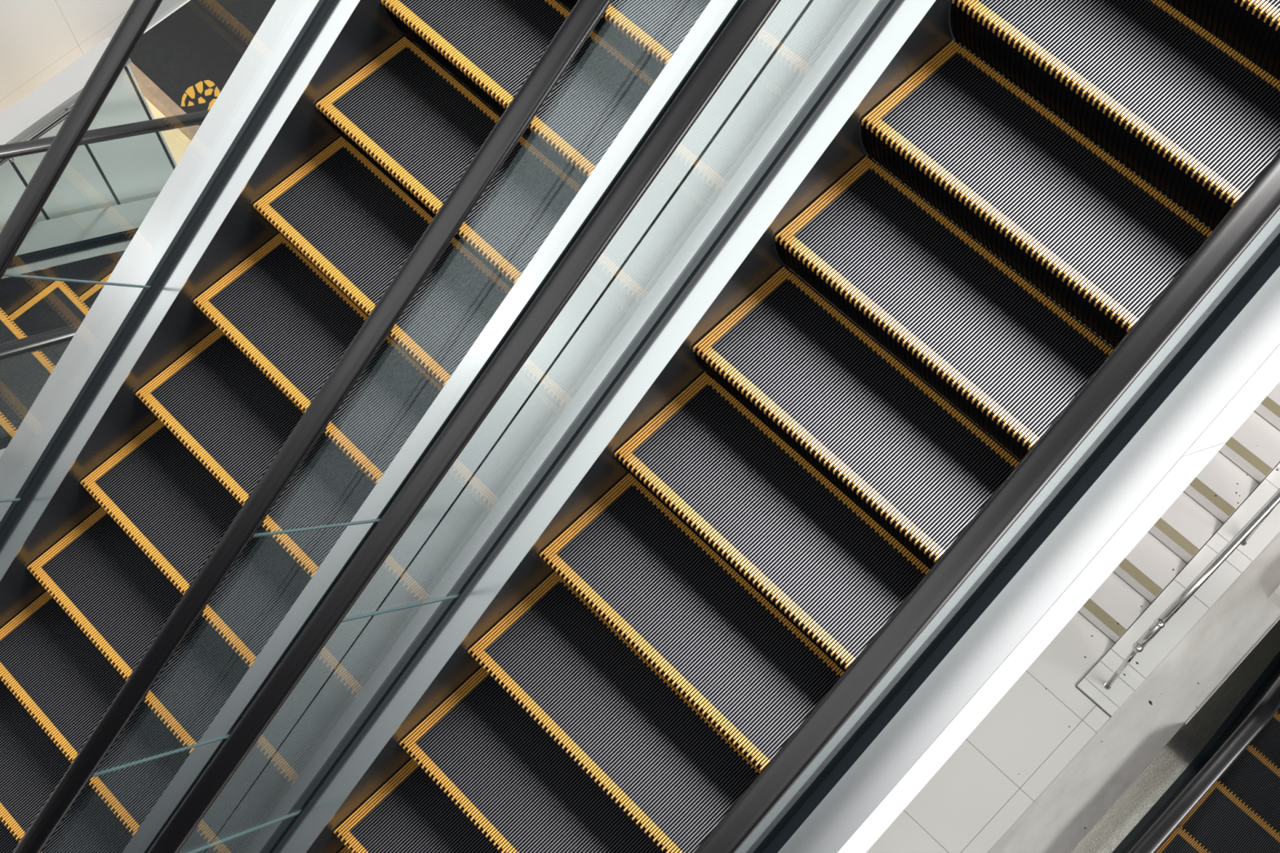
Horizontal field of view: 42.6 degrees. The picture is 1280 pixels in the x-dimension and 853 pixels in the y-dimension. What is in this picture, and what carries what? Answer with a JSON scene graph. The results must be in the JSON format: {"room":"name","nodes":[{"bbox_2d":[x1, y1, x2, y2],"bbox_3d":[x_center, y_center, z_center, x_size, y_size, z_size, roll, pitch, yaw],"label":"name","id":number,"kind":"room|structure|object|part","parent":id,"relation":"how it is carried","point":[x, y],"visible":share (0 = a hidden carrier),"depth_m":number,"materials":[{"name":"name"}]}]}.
{"room":"shopping mall escalators","nodes":[
{"label":"shopping mall escalators","id":0,"kind":"room"},
{"bbox_2d":[0,64,176,230],"bbox_3d":[-4.843,-0.427,9.880,4.785,1.400,0.140,-42,71,-17],"label":"glass balustrade","id":1,"kind":"structure","parent":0,"point":[117,171],"depth_m":10.33,"materials":[{"name":"clear glass"}]},
{"bbox_2d":[0,105,73,165],"bbox_3d":[-4.819,-0.598,9.206,4.450,0.124,0.104,-42,71,-17],"label":"pipe rail","id":2,"kind":"object","parent":1,"relation":"attached to","point":[63,116],"visible":0.42,"depth_m":9.67,"materials":[{"name":"silver metal"}]},
{"bbox_2d":[0,36,131,145],"bbox_3d":[-4.852,-0.744,9.223,4.800,0.060,0.200,-42,71,-17],"label":"trim","id":3,"kind":"structure","parent":1,"relation":"on","point":[62,90],"depth_m":9.73,"materials":[{"name":"white paint"}]},
{"bbox_2d":[0,0,187,113],"bbox_3d":[-4.498,-3.449,8.757,15.500,6.600,0.200,-42,71,-17],"label":"wall","id":4,"kind":"structure","parent":0,"point":[39,38],"depth_m":11.19,"materials":[{"name":"beige paint"}]},
{"bbox_2d":[128,62,199,140],"bbox_3d":[-3.284,-2.217,11.463,0.117,0.008,1.320,-42,71,-17],"label":"trim","id":5,"kind":"structure","parent":4,"relation":"attached to","point":[150,91],"depth_m":11.50,"materials":[{"name":"beige stone"}]},
{"bbox_2d":[135,0,1279,852],"bbox_3d":[0.949,2.794,9.168,15.500,0.306,15.150,-42,71,-17],"label":"floor","id":6,"kind":"structure","parent":0,"point":[980,793],"depth_m":9.41,"materials":[{"name":"tile"}]},
{"bbox_2d":[0,110,209,457],"bbox_3d":[-3.103,-0.899,9.310,6.600,5.580,1.921,-42,71,-17],"label":"escalator","id":7,"kind":"object","parent":6,"relation":"on","point":[39,318],"visible":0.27,"depth_m":9.94,"materials":[{"name":"black paint"}]},
{"bbox_3d":[-3.884,-0.096,9.057,0.392,0.011,1.117,-42,71,-17],"label":"tread plate","id":8,"kind":"part","parent":7,"relation":"part of","materials":[{"name":"grey metal"}]},
{"bbox_3d":[-3.594,-0.232,9.425,0.392,0.011,1.117,-42,71,-17],"label":"tread plate","id":9,"kind":"part","parent":7,"relation":"part of","materials":[{"name":"grey metal"}]},
{"bbox_3d":[-2.590,-0.828,8.197,6.600,3.649,0.091,-42,71,-17],"label":"handrail","id":10,"kind":"part","parent":7,"relation":"part of","materials":[{"name":"rubber"}]},
{"bbox_3d":[-3.303,-0.368,9.793,0.392,0.011,1.117,-42,71,-17],"label":"tread plate","id":11,"kind":"part","parent":7,"relation":"part of","materials":[{"name":"grey metal"}]},
{"bbox_3d":[-3.494,-1.106,9.818,6.600,4.151,0.008,-42,71,-17],"label":"skirt panel","id":12,"kind":"part","parent":7,"relation":"part of","materials":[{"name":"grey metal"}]},
{"bbox_3d":[-3.013,-0.505,10.161,0.392,0.011,1.117,-42,71,-17],"label":"tread plate","id":13,"kind":"part","parent":7,"relation":"part of","materials":[{"name":"grey metal"}]},
{"bbox_3d":[-3.591,-1.739,8.649,6.600,3.649,0.091,-42,71,-17],"label":"handrail","id":14,"kind":"part","parent":7,"relation":"part of","materials":[{"name":"rubber"}]},
{"bbox_2d":[129,0,275,125],"bbox_3d":[-1.982,-3.389,11.987,3.535,0.012,1.320,-42,71,-17],"label":"floor mat","id":15,"kind":"object","parent":6,"relation":"on","point":[190,55],"visible":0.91,"depth_m":11.68,"materials":[{"name":"black"}]},
{"bbox_2d":[0,0,813,852],"bbox_3d":[-0.396,-1.462,6.156,9.300,9.186,1.841,-42,71,-17],"label":"escalator","id":16,"kind":"object","parent":6,"relation":"on","point":[375,195],"visible":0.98,"depth_m":6.53,"materials":[{"name":"black paint"}]},
{"bbox_3d":[-2.911,1.975,7.439,0.392,0.011,1.117,-42,71,-17],"label":"tread plate","id":17,"kind":"part","parent":16,"relation":"part of","materials":[{"name":"grey metal"}]},
{"bbox_3d":[-2.632,1.599,7.301,0.392,0.011,1.117,-42,71,-17],"label":"tread plate","id":18,"kind":"part","parent":16,"relation":"part of","materials":[{"name":"grey metal"}]},
{"bbox_3d":[-2.470,-0.120,6.468,1.416,1.349,0.012,-42,71,-17],"label":"glass panel","id":19,"kind":"part","parent":16,"relation":"part of","materials":[{"name":"teal"}]},
{"bbox_3d":[0.007,-3.542,5.086,6.674,5.374,0.012,-42,71,-17],"label":"glass panel","id":20,"kind":"part","parent":16,"relation":"part of","materials":[{"name":"teal"}]},
{"bbox_3d":[-0.913,-2.469,5.188,9.300,6.554,0.091,-42,71,-17],"label":"handrail","id":21,"kind":"part","parent":16,"relation":"part of","materials":[{"name":"rubber"}]},
{"bbox_3d":[-2.353,1.223,7.163,0.392,0.011,1.117,-42,71,-17],"label":"tread plate","id":22,"kind":"part","parent":16,"relation":"part of","materials":[{"name":"grey metal"}]},
{"bbox_3d":[-2.074,0.846,7.025,0.392,0.011,1.117,-42,71,-17],"label":"tread plate","id":23,"kind":"part","parent":16,"relation":"part of","materials":[{"name":"grey metal"}]},
{"bbox_3d":[-2.375,2.105,6.622,2.178,2.226,0.012,-42,71,-17],"label":"glass panel","id":24,"kind":"part","parent":16,"relation":"part of","materials":[{"name":"teal"}]},
{"bbox_3d":[-1.796,0.470,6.887,0.392,0.011,1.117,-42,71,-17],"label":"tread plate","id":25,"kind":"part","parent":16,"relation":"part of","materials":[{"name":"grey metal"}]},
{"bbox_3d":[-0.816,-1.837,6.357,9.300,7.057,0.008,-42,71,-17],"label":"skirt panel","id":26,"kind":"part","parent":16,"relation":"part of","materials":[{"name":"grey metal"}]},
{"bbox_3d":[-1.465,0.798,6.015,1.416,1.349,0.012,-42,71,-17],"label":"glass panel","id":27,"kind":"part","parent":16,"relation":"part of","materials":[{"name":"teal"}]},
{"bbox_3d":[-1.517,0.093,6.749,0.392,0.011,1.117,-42,71,-17],"label":"tread plate","id":28,"kind":"part","parent":16,"relation":"part of","materials":[{"name":"grey metal"}]},
{"bbox_3d":[1.014,-2.627,4.633,6.678,5.377,0.012,-42,71,-17],"label":"glass panel","id":29,"kind":"part","parent":16,"relation":"part of","materials":[{"name":"teal"}]},
{"bbox_3d":[-1.238,-0.283,6.611,0.392,0.011,1.117,-42,71,-17],"label":"tread plate","id":30,"kind":"part","parent":16,"relation":"part of","materials":[{"name":"grey metal"}]},
{"bbox_3d":[-0.959,-0.659,6.473,0.392,0.011,1.117,-42,71,-17],"label":"tread plate","id":31,"kind":"part","parent":16,"relation":"part of","materials":[{"name":"grey metal"}]},
{"bbox_3d":[-0.680,-1.036,6.336,0.392,0.011,1.117,-42,71,-17],"label":"tread plate","id":32,"kind":"part","parent":16,"relation":"part of","materials":[{"name":"grey metal"}]},
{"bbox_3d":[-0.401,-1.412,6.198,0.392,0.011,1.117,-42,71,-17],"label":"tread plate","id":33,"kind":"part","parent":16,"relation":"part of","materials":[{"name":"grey metal"}]},
{"bbox_3d":[-0.122,-1.789,6.060,0.392,0.011,1.117,-42,71,-17],"label":"tread plate","id":34,"kind":"part","parent":16,"relation":"part of","materials":[{"name":"grey metal"}]},
{"bbox_2d":[146,0,1279,852],"bbox_3d":[0.840,-0.178,5.600,9.500,9.326,1.864,-42,71,-17],"label":"escalator","id":35,"kind":"object","parent":6,"relation":"on","point":[957,300],"visible":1,"depth_m":5.59,"materials":[{"name":"black paint"}]},
{"bbox_3d":[-2.145,2.472,6.520,2.383,2.369,0.012,-42,71,-17],"label":"glass panel","id":36,"kind":"part","parent":35,"relation":"part of","materials":[{"name":"teal"}]},
{"bbox_3d":[-1.161,1.070,5.877,1.416,1.349,0.012,-42,71,-17],"label":"glass panel","id":37,"kind":"part","parent":35,"relation":"part of","materials":[{"name":"teal"}]},
{"bbox_3d":[1.321,-2.347,4.493,6.674,5.373,0.012,-42,71,-17],"label":"glass panel","id":38,"kind":"part","parent":35,"relation":"part of","materials":[{"name":"teal"}]},
{"bbox_3d":[-0.615,1.833,6.359,0.392,0.011,1.117,-42,71,-17],"label":"tread plate","id":39,"kind":"part","parent":35,"relation":"part of","materials":[{"name":"grey metal"}]},
{"bbox_3d":[0.329,-1.182,4.630,9.500,6.695,0.091,-42,71,-17],"label":"handrail","id":40,"kind":"part","parent":35,"relation":"part of","materials":[{"name":"rubber"}]},
{"bbox_3d":[-0.335,1.457,6.221,0.392,0.011,1.117,-42,71,-17],"label":"tread plate","id":41,"kind":"part","parent":35,"relation":"part of","materials":[{"name":"grey metal"}]},
{"bbox_3d":[-0.056,1.081,6.083,0.392,0.011,1.117,-42,71,-17],"label":"tread plate","id":42,"kind":"part","parent":35,"relation":"part of","materials":[{"name":"grey metal"}]},
{"bbox_3d":[0.426,-0.549,5.799,9.500,7.197,0.008,-42,71,-17],"label":"skirt panel","id":43,"kind":"part","parent":35,"relation":"part of","materials":[{"name":"grey metal"}]},
{"bbox_3d":[0.224,0.705,5.945,0.392,0.011,1.117,-42,71,-17],"label":"tread plate","id":44,"kind":"part","parent":35,"relation":"part of","materials":[{"name":"grey metal"}]},
{"bbox_3d":[0.503,0.330,5.807,0.392,0.011,1.117,-42,71,-17],"label":"tread plate","id":45,"kind":"part","parent":35,"relation":"part of","materials":[{"name":"grey metal"}]},
{"bbox_3d":[0.782,-0.046,5.668,0.392,0.011,1.117,-42,71,-17],"label":"tread plate","id":46,"kind":"part","parent":35,"relation":"part of","materials":[{"name":"grey metal"}]},
{"bbox_3d":[1.062,-0.422,5.530,0.392,0.011,1.117,-42,71,-17],"label":"tread plate","id":47,"kind":"part","parent":35,"relation":"part of","materials":[{"name":"grey metal"}]},
{"bbox_3d":[1.330,-0.272,4.178,9.500,6.695,0.091,-42,71,-17],"label":"handrail","id":48,"kind":"part","parent":35,"relation":"part of","materials":[{"name":"rubber"}]},
{"bbox_3d":[1.344,-0.030,4.681,9.500,7.696,0.012,-42,71,-17],"label":"glass panel","id":49,"kind":"part","parent":35,"relation":"part of","materials":[{"name":"teal"}]},
{"bbox_3d":[0.186,2.526,6.695,5.735,5.060,0.019,-42,71,-17],"label":"cladding panel","id":50,"kind":"part","parent":35,"relation":"part of","materials":[{"name":"white metal"}]},
{"bbox_3d":[1.341,-0.798,5.392,0.392,0.011,1.117,-42,71,-17],"label":"tread plate","id":51,"kind":"part","parent":35,"relation":"part of","materials":[{"name":"grey metal"}]},
{"bbox_3d":[1.621,-1.174,5.254,0.392,0.011,1.117,-42,71,-17],"label":"tread plate","id":52,"kind":"part","parent":35,"relation":"part of","materials":[{"name":"grey metal"}]},
{"bbox_3d":[3.233,-1.811,4.709,4.514,4.203,0.019,-42,71,-17],"label":"cladding panel","id":53,"kind":"part","parent":35,"relation":"part of","materials":[{"name":"white metal"}]},
{"bbox_3d":[1.900,-1.550,5.116,0.392,0.011,1.117,-42,71,-17],"label":"tread plate","id":54,"kind":"part","parent":35,"relation":"part of","materials":[{"name":"grey metal"}]},
{"bbox_2d":[988,533,1279,852],"bbox_3d":[2.974,1.746,9.644,8.000,0.362,0.329,-42,71,-17],"label":"marble ledge","id":55,"kind":"object","parent":6,"relation":"on","point":[1227,633],"visible":0.88,"depth_m":9.49,"materials":[{"name":"white stone"}]},
{"bbox_2d":[1267,585,1279,608],"bbox_3d":[4.266,0.606,9.901,1.350,0.117,0.124,-42,71,-17],"label":"stone block","id":56,"kind":"object","parent":55,"relation":"on","point":[1274,597],"visible":1,"depth_m":9.71,"materials":[{"name":"white stone"}]},
{"bbox_2d":[1070,619,1279,852],"bbox_3d":[4.185,2.383,10.218,6.400,4.332,1.841,-42,71,-17],"label":"escalator","id":57,"kind":"object","parent":6,"relation":"on","point":[1214,787],"visible":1,"depth_m":9.31,"materials":[{"name":"black paint"}]},
{"bbox_3d":[3.284,2.776,8.999,0.392,0.011,1.117,-42,71,-17],"label":"tread plate","id":58,"kind":"part","parent":57,"relation":"part of","materials":[{"name":"grey metal"}]},
{"bbox_3d":[3.681,1.829,10.235,6.400,3.754,0.012,-42,71,-17],"label":"glass panel","id":59,"kind":"part","parent":57,"relation":"part of","materials":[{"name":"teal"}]},
{"bbox_3d":[3.672,1.593,9.729,6.400,2.752,0.091,-42,71,-17],"label":"handrail","id":60,"kind":"part","parent":57,"relation":"part of","materials":[{"name":"rubber"}]},
{"bbox_3d":[3.571,2.562,9.204,0.392,0.011,1.117,-42,71,-17],"label":"tread plate","id":61,"kind":"part","parent":57,"relation":"part of","materials":[{"name":"grey metal"}]},
{"bbox_3d":[3.860,2.402,9.521,0.392,0.011,1.117,-42,71,-17],"label":"tread plate","id":62,"kind":"part","parent":57,"relation":"part of","materials":[{"name":"grey metal"}]},
{"bbox_3d":[4.150,2.265,9.889,0.392,0.011,1.117,-42,71,-17],"label":"tread plate","id":63,"kind":"part","parent":57,"relation":"part of","materials":[{"name":"grey metal"}]},
{"bbox_2d":[1075,462,1279,717],"bbox_3d":[3.895,0.204,9.517,3.582,1.177,0.261,-42,71,-17],"label":"kerb","id":64,"kind":"object","parent":6,"relation":"on","point":[1189,614],"visible":0.82,"depth_m":9.58,"materials":[{"name":"stone"}]},
{"bbox_2d":[1103,488,1279,689],"bbox_3d":[3.868,0.080,9.148,3.294,1.942,0.062,-41,70,-16],"label":"stair handrail","id":65,"kind":"object","parent":64,"relation":"on","point":[1248,530],"visible":1,"depth_m":8.84,"materials":[{"name":"silver metal"}]},
{"bbox_3d":[2.713,1.359,9.235,0.030,0.736,0.039,-42,71,-17],"label":"post","id":66,"kind":"part","parent":65,"relation":"part of","materials":[{"name":"silver metal"}]},
{"bbox_3d":[2.758,1.130,8.884,0.182,0.136,0.053,-42,71,-17],"label":"rail","id":67,"kind":"part","parent":65,"relation":"part of","materials":[{"name":"silver metal"}]},
{"bbox_3d":[3.506,0.508,9.220,0.030,0.791,0.039,-42,71,-17],"label":"post","id":68,"kind":"part","parent":65,"relation":"part of","materials":[{"name":"silver metal"}]},
{"bbox_2d":[1077,382,1279,643],"bbox_3d":[3.827,-0.364,9.739,3.599,1.263,0.697,-42,71,-17],"label":"staircase","id":69,"kind":"structure","parent":6,"relation":"on","point":[1197,514],"depth_m":9.66,"materials":[{"name":"stone"}]}
]}

